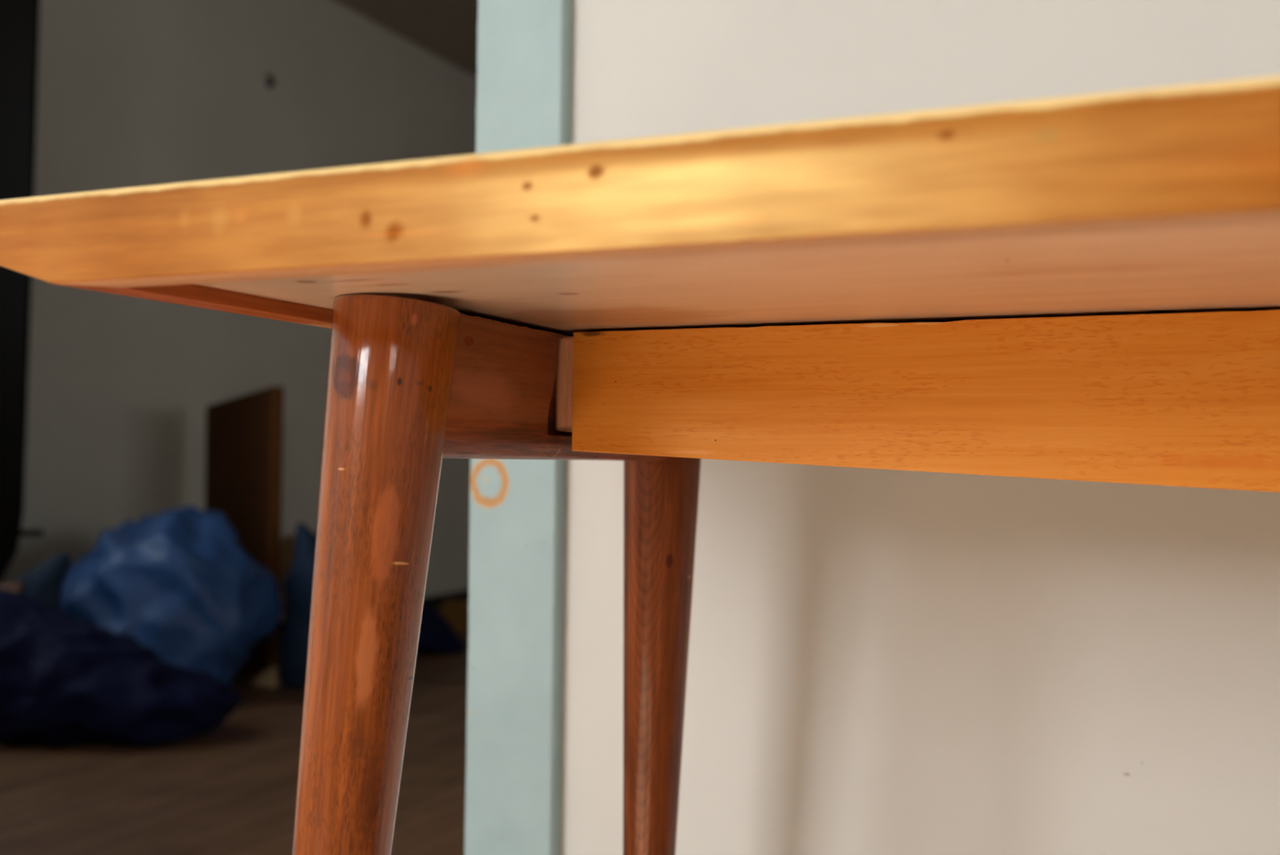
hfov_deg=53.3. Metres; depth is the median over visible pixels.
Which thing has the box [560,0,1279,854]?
wall
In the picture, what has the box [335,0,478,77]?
ceiling
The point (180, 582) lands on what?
bag
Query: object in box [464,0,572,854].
trim
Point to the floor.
(229, 788)
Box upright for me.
[0,0,43,581]
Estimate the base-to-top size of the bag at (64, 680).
0.327 m
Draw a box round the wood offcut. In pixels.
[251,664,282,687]
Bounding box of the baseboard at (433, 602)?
[279,589,468,636]
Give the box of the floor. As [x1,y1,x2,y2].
[0,607,468,854]
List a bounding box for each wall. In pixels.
[0,0,476,621]
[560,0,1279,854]
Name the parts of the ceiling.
panel, panel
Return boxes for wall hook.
[266,73,275,88]
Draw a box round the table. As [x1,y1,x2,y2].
[0,75,1279,854]
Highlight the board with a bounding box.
[204,386,284,676]
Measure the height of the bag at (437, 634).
0.146 m
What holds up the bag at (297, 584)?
on the floor
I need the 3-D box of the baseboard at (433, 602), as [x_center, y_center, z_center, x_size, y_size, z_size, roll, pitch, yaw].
[-1.060,0.717,4.881,0.014,0.055,5.980,0,-2,23]
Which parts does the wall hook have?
hook plate, hook arm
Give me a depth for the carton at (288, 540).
4.24 m
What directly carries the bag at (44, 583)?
on the floor
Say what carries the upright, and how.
on the floor
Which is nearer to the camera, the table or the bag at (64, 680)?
the table
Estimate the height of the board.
0.828 m
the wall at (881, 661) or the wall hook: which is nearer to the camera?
the wall at (881, 661)
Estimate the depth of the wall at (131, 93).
4.02 m
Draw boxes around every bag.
[0,551,71,610]
[0,588,243,746]
[61,505,282,684]
[278,521,315,686]
[417,604,466,653]

